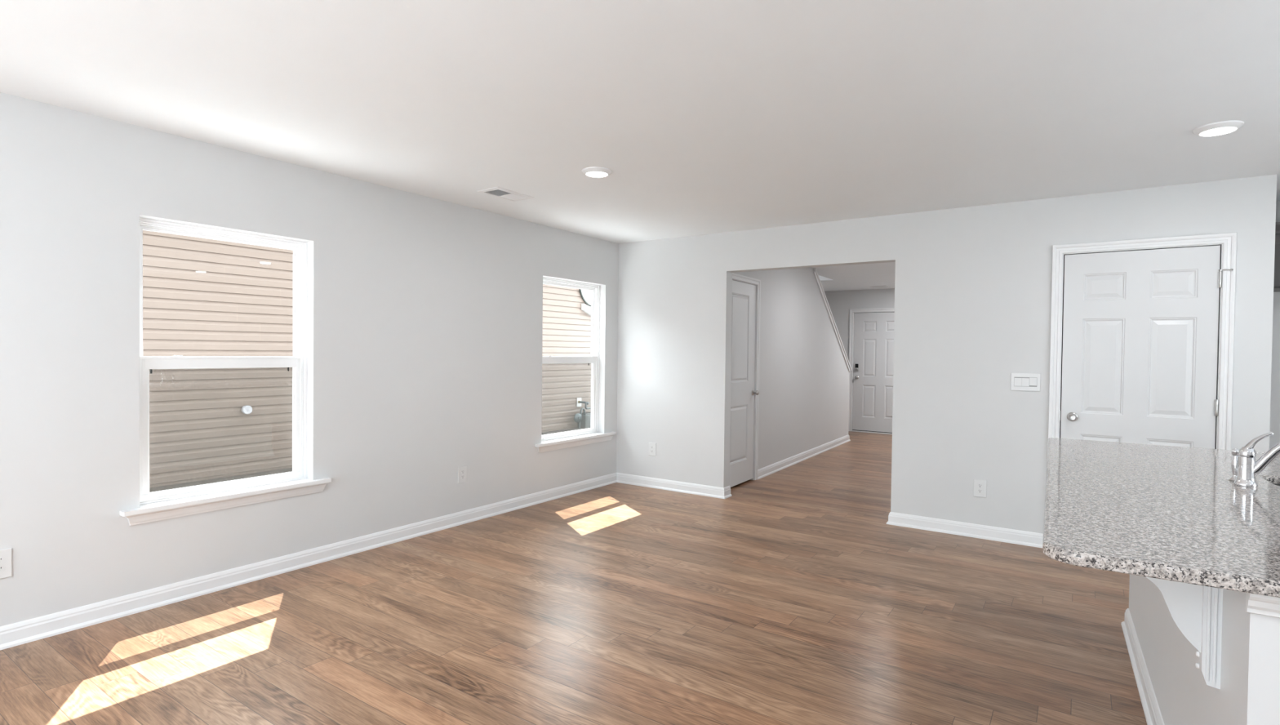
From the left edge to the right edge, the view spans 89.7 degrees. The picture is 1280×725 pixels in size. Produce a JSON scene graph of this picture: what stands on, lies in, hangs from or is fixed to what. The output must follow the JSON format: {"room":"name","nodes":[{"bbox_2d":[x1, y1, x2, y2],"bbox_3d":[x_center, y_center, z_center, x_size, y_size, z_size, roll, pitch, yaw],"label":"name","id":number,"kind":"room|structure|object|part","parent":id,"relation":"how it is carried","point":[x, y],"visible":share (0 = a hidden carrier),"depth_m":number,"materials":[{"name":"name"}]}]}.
{"room":"empty living room","nodes":[
{"label":"empty living room","id":0,"kind":"room"},
{"bbox_2d":[0,92,618,626],"bbox_3d":[-1.279,0.028,5.208,0.150,2.464,15.700,1,1,34],"label":"wall","id":1,"kind":"structure","parent":0,"point":[424,314],"depth_m":3.80,"materials":[{"name":"paint"}]},
{"bbox_2d":[0,547,12,578],"bbox_3d":[-2.824,0.890,2.835,0.009,0.128,0.085,1,1,34],"label":"wall outlet","id":2,"kind":"object","parent":1,"relation":"attached to","point":[6,554],"visible":1,"depth_m":2.85,"materials":[{"name":"plastic"}]},
{"bbox_2d":[0,556,4,563],"bbox_3d":[-2.821,0.871,2.833,0.002,0.028,0.034,1,1,34],"label":"receptacle","id":3,"kind":"object","parent":2,"relation":"attached to","point":[2,558],"depth_m":2.84,"materials":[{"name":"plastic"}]},
{"bbox_2d":[0,565,4,572],"bbox_3d":[-2.821,0.910,2.834,0.002,0.028,0.034,1,1,34],"label":"receptacle","id":4,"kind":"object","parent":2,"relation":"attached to","point":[2,567],"depth_m":2.84,"materials":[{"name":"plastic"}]},
{"bbox_2d":[119,217,331,525],"bbox_3d":[-2.313,0.032,3.653,0.196,1.558,1.074,1,1,34],"label":"window","id":5,"kind":"structure","parent":1,"relation":"in","point":[158,505],"depth_m":3.67,"materials":[{"name":"plastic"}]},
{"bbox_3d":[-2.373,-0.349,3.682,0.026,0.744,0.836,1,1,34],"label":"sash","id":6,"kind":"part","parent":5,"relation":"part of","materials":[{"name":"plastic"}]},
{"bbox_3d":[-2.355,0.347,3.676,0.030,0.762,0.844,1,1,34],"label":"sash","id":7,"kind":"part","parent":5,"relation":"part of","materials":[{"name":"plastic"}]},
{"bbox_3d":[-2.344,0.712,3.672,0.010,0.006,0.692,1,1,34],"label":"lift rail","id":8,"kind":"part","parent":5,"relation":"part of","materials":[{"name":"plastic"}]},
{"bbox_2d":[0,472,617,649],"bbox_3d":[-2.940,1.217,2.660,0.027,0.096,9.600,1,1,34],"label":"baseboard","id":9,"kind":"structure","parent":1,"relation":"attached to","point":[26,631],"depth_m":3.68,"materials":[{"name":"paint"}]},
{"bbox_2d":[457,465,466,483],"bbox_3d":[-1.369,0.862,4.965,0.009,0.128,0.085,1,1,34],"label":"wall outlet","id":10,"kind":"object","parent":1,"relation":"attached to","point":[462,470],"visible":1,"depth_m":4.96,"materials":[{"name":"plastic"}]},
{"bbox_2d":[534,276,616,453],"bbox_3d":[-0.632,0.009,6.114,0.196,1.558,1.140,1,1,34],"label":"window","id":11,"kind":"structure","parent":1,"relation":"in","point":[556,441],"depth_m":6.31,"materials":[{"name":"plastic"}]},
{"bbox_3d":[-0.677,0.688,6.112,0.010,0.006,0.709,1,1,34],"label":"lift rail","id":12,"kind":"part","parent":11,"relation":"part of","materials":[{"name":"plastic"}]},
{"bbox_3d":[-0.706,-0.372,6.122,0.026,0.744,0.853,1,1,34],"label":"sash","id":13,"kind":"part","parent":11,"relation":"part of","materials":[{"name":"plastic"}]},
{"bbox_3d":[-0.688,0.324,6.116,0.030,0.762,0.861,1,1,34],"label":"sash","id":14,"kind":"part","parent":11,"relation":"part of","materials":[{"name":"plastic"}]},
{"bbox_3d":[-0.698,-0.032,6.120,0.078,1.478,0.909,1,1,34],"label":"frame","id":15,"kind":"part","parent":11,"relation":"part of","materials":[{"name":"plastic"}]},
{"bbox_2d":[0,431,1146,724],"bbox_3d":[1.864,1.335,2.982,7.900,0.040,15.850,1,1,34],"label":"floor","id":16,"kind":"structure","parent":0,"point":[790,597],"depth_m":3.10,"materials":[{"name":"brown wood"}]},
{"bbox_2d":[1120,484,1279,724],"bbox_3d":[2.217,0.894,2.004,0.970,0.884,2.297,1,1,33],"label":"kitchen island","id":17,"kind":"object","parent":16,"relation":"on","point":[1172,691],"visible":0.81,"depth_m":1.63,"materials":[{"name":"paint"}]},
{"bbox_3d":[2.213,1.287,2.012,1.040,0.096,2.323,1,1,34],"label":"baseboard","id":18,"kind":"part","parent":17,"relation":"part of","materials":[{"name":"paint"}]},
{"bbox_2d":[1042,437,1279,597],"bbox_3d":[2.098,0.434,2.073,1.408,0.030,2.375,1,1,34],"label":"island countertop","id":19,"kind":"structure","parent":17,"relation":"on","point":[1169,513],"depth_m":1.76,"materials":[{"name":"stone"}]},
{"bbox_2d":[1228,448,1238,481],"bbox_3d":[2.091,0.358,2.260,0.035,0.115,0.035,1,1,34],"label":"sprayer","id":20,"kind":"object","parent":19,"relation":"on","point":[1234,451],"visible":0.66,"depth_m":2.25,"materials":[{"name":"silver metal"}]},
{"bbox_2d":[1233,431,1279,487],"bbox_3d":[2.125,0.324,2.124,0.245,0.188,0.062,1,1,34],"label":"faucet","id":21,"kind":"object","parent":19,"relation":"on","point":[1248,468],"visible":1,"depth_m":2.15,"materials":[{"name":"silver metal"}]},
{"bbox_3d":[2.068,0.274,2.163,0.087,0.091,0.045,1,1,34],"label":"lever handle","id":22,"kind":"part","parent":21,"relation":"part of","materials":[{"name":"silver metal"}]},
{"bbox_3d":[2.130,0.314,2.111,0.223,0.158,0.035,1,1,39],"label":"spout","id":23,"kind":"part","parent":21,"relation":"part of","materials":[{"name":"silver metal"}]},
{"bbox_2d":[1145,576,1222,688],"bbox_3d":[1.279,0.606,1.604,0.247,0.316,0.078,1,1,34],"label":"corbel","id":24,"kind":"object","parent":17,"relation":"attached to","point":[1196,610],"visible":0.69,"depth_m":1.54,"materials":[{"name":"paint"}]},
{"bbox_3d":[1.264,0.569,1.611,0.211,0.244,0.045,1,1,33],"label":"bracket arm","id":25,"kind":"part","parent":24,"relation":"part of","materials":[{"name":"paint"}]},
{"bbox_3d":[1.366,0.608,1.545,0.036,0.316,0.078,1,1,34],"label":"plate","id":26,"kind":"part","parent":24,"relation":"part of","materials":[{"name":"paint"}]},
{"bbox_3d":[1.620,0.487,1.036,0.950,0.052,0.030,1,1,33],"label":"moulding","id":27,"kind":"part","parent":17,"relation":"part of","materials":[{"name":"paint"}]},
{"bbox_2d":[0,0,1279,291],"bbox_3d":[1.894,-1.269,2.937,7.900,0.280,15.850,1,1,34],"label":"ceiling","id":28,"kind":"structure","parent":0,"point":[705,117],"depth_m":2.74,"materials":[{"name":"paint"}]},
{"bbox_2d":[477,186,533,201],"bbox_3d":[-0.946,-1.185,4.549,0.207,0.009,0.352,1,1,34],"label":"ceiling vent","id":29,"kind":"object","parent":28,"relation":"in","point":[499,192],"visible":1,"depth_m":4.53,"materials":[{"name":"metal"}]},
{"bbox_2d":[582,166,611,177],"bbox_3d":[-0.264,-1.156,3.940,0.183,0.030,0.183,1,1,34],"label":"recessed light","id":30,"kind":"object","parent":28,"relation":"in","point":[593,171],"visible":1,"depth_m":3.89,"materials":[{"name":"paint"}]},
{"bbox_2d":[1192,120,1244,136],"bbox_3d":[2.756,-1.107,3.070,0.183,0.030,0.183,1,1,34],"label":"recessed light","id":31,"kind":"object","parent":28,"relation":"in","point":[1219,128],"visible":1,"depth_m":3.03,"materials":[{"name":"paint"}]},
{"bbox_2d":[733,267,849,469],"bbox_3d":[1.954,0.006,8.035,0.115,2.444,4.582,1,1,33],"label":"wall","id":32,"kind":"structure","parent":0,"point":[804,374],"depth_m":7.86,"materials":[{"name":"paint"}]},
{"bbox_2d":[729,272,760,487],"bbox_3d":[0.982,0.188,6.478,0.176,2.111,0.870,1,1,34],"label":"door","id":33,"kind":"structure","parent":32,"relation":"in","point":[746,291],"depth_m":6.56,"materials":[{"name":"paint"}]},
{"bbox_3d":[1.207,0.313,6.716,0.069,0.064,0.064,1,1,34],"label":"knob","id":34,"kind":"part","parent":33,"relation":"part of","materials":[{"name":"silver metal"}]},
{"bbox_2d":[757,434,850,479],"bbox_3d":[2.197,1.176,8.433,0.142,0.096,3.724,1,1,33],"label":"baseboard","id":35,"kind":"structure","parent":32,"relation":"attached to","point":[763,472],"depth_m":7.98,"materials":[{"name":"paint"}]},
{"bbox_2d":[813,268,852,372],"bbox_3d":[2.701,-0.537,9.186,0.175,1.391,1.901,1,1,33],"label":"trim","id":36,"kind":"structure","parent":32,"relation":"attached to","point":[815,273],"depth_m":9.02,"materials":[{"name":"paint"}]},
{"bbox_2d":[824,288,894,359],"bbox_3d":[4.355,-0.014,10.787,2.860,2.444,0.150,1,1,34],"label":"wall","id":37,"kind":"structure","parent":0,"point":[840,302],"depth_m":11.18,"materials":[{"name":"paint"}]},
{"bbox_2d":[848,307,894,434],"bbox_3d":[4.092,0.142,10.931,1.050,2.120,0.212,1,1,34],"label":"door","id":38,"kind":"structure","parent":37,"relation":"in","point":[871,335],"depth_m":10.98,"materials":[{"name":"paint"}]},
{"bbox_2d":[616,174,1276,533],"bbox_3d":[1.813,0.052,5.287,4.868,2.444,0.120,1,1,34],"label":"wall","id":39,"kind":"structure","parent":0,"point":[973,284],"depth_m":4.86,"materials":[{"name":"paint"}]},
{"bbox_2d":[648,442,656,455],"bbox_3d":[0.121,0.858,6.373,0.085,0.128,0.009,1,1,34],"label":"wall outlet","id":40,"kind":"object","parent":39,"relation":"attached to","point":[652,446],"visible":1,"depth_m":6.37,"materials":[{"name":"plastic"}]},
{"bbox_2d":[616,472,732,498],"bbox_3d":[0.301,1.191,6.315,1.255,0.096,0.147,1,1,34],"label":"baseboard","id":41,"kind":"structure","parent":39,"relation":"attached to","point":[648,482],"depth_m":6.21,"materials":[{"name":"paint"}]},
{"bbox_2d":[886,511,1043,547],"bbox_3d":[2.429,1.240,4.861,1.059,0.096,0.147,1,1,34],"label":"baseboard","id":42,"kind":"structure","parent":39,"relation":"attached to","point":[955,527],"depth_m":4.78,"materials":[{"name":"paint"}]},
{"bbox_2d":[973,479,986,497],"bbox_3d":[2.506,0.926,4.744,0.085,0.128,0.009,1,1,34],"label":"wall outlet","id":43,"kind":"object","parent":39,"relation":"attached to","point":[980,486],"visible":1,"depth_m":4.74,"materials":[{"name":"plastic"}]},
{"bbox_2d":[1010,373,1040,391],"bbox_3d":[2.740,0.139,4.575,0.180,0.125,0.013,1,1,34],"label":"light switch","id":44,"kind":"object","parent":39,"relation":"attached to","point":[1019,381],"visible":1,"depth_m":4.57,"materials":[{"name":"plastic"}]},
{"bbox_2d":[1048,232,1236,449],"bbox_3d":[3.269,0.252,4.256,0.949,2.113,0.184,1,1,34],"label":"door","id":45,"kind":"structure","parent":39,"relation":"in","point":[1142,331],"depth_m":4.20,"materials":[{"name":"paint"}]},
{"bbox_3d":[2.956,0.373,4.401,0.064,0.064,0.068,1,1,34],"label":"knob","id":46,"kind":"part","parent":45,"relation":"part of","materials":[{"name":"silver metal"}]},
{"bbox_2d":[1269,200,1279,448],"bbox_3d":[5.472,0.118,3.879,3.000,2.444,0.120,1,1,34],"label":"wall","id":47,"kind":"structure","parent":0,"point":[1274,427],"depth_m":4.50,"materials":[{"name":"paint"}]},
{"bbox_2d":[1273,222,1279,292],"bbox_3d":[4.587,-0.700,4.179,0.932,0.430,0.370,1,1,34],"label":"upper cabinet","id":48,"kind":"object","parent":47,"relation":"attached to","point":[1277,255],"visible":0.02,"depth_m":4.25,"materials":[{"name":"grey wood"}]},
{"bbox_3d":[4.498,-0.879,4.044,0.932,0.070,0.050,1,1,34],"label":"crown","id":49,"kind":"part","parent":48,"relation":"part of","materials":[{"name":"grey wood"}]},
{"bbox_3d":[-3.067,1.471,2.507,60.000,0.290,70.000,1,1,34],"label":"yard","id":50,"kind":"structure","parent":0,"visible":0},
{"bbox_2d":[142,230,591,487],"bbox_3d":[-7.225,-1.099,9.259,8.020,4.800,23.100,1,1,34],"label":"neighboring house","id":51,"kind":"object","parent":50,"relation":"on","point":[202,297],"visible":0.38,"depth_m":6.79,"materials":[{"name":"plastic"}]},
{"bbox_2d":[241,405,252,413],"bbox_3d":[-4.227,0.507,6.920,0.052,0.093,0.093,1,1,34],"label":"vent pipe","id":52,"kind":"object","parent":51,"relation":"attached to","point":[245,409],"visible":1,"depth_m":6.90,"materials":[{"name":"plastic"}]},
{"bbox_2d":[576,397,581,406],"bbox_3d":[-1.084,0.713,11.546,0.034,0.162,0.125,1,1,34],"label":"plate","id":53,"kind":"object","parent":51,"relation":"attached to","point":[578,399],"visible":0.97,"depth_m":11.53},
{"bbox_2d":[578,288,591,306],"bbox_3d":[-0.854,-1.405,11.777,0.070,0.760,0.760,1,1,34],"label":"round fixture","id":54,"kind":"object","parent":51,"relation":"attached to","point":[585,295],"visible":0.13,"depth_m":11.60,"materials":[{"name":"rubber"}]},
{"bbox_2d":[581,303,591,315],"bbox_3d":[-0.872,-0.905,11.784,0.051,0.310,0.566,1,1,34],"label":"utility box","id":55,"kind":"object","parent":51,"relation":"attached to","point":[584,308],"visible":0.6,"depth_m":11.60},
{"label":"outside","id":56,"kind":"structure","parent":0,"visible":0},
{"bbox_2d":[149,426,582,492],"bbox_3d":[-2.805,1.333,8.382,1.600,0.268,28.000,1,1,34],"label":"ground","id":57,"kind":"structure","parent":56,"point":[288,469],"depth_m":6.71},
{"bbox_2d":[573,400,591,428],"bbox_3d":[-0.999,0.928,11.454,0.216,0.474,0.523,1,1,34],"label":"gas meter","id":58,"kind":"object","parent":57,"relation":"on","point":[584,420],"visible":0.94,"depth_m":11.37,"materials":[{"name":"grey metal"}]}
]}

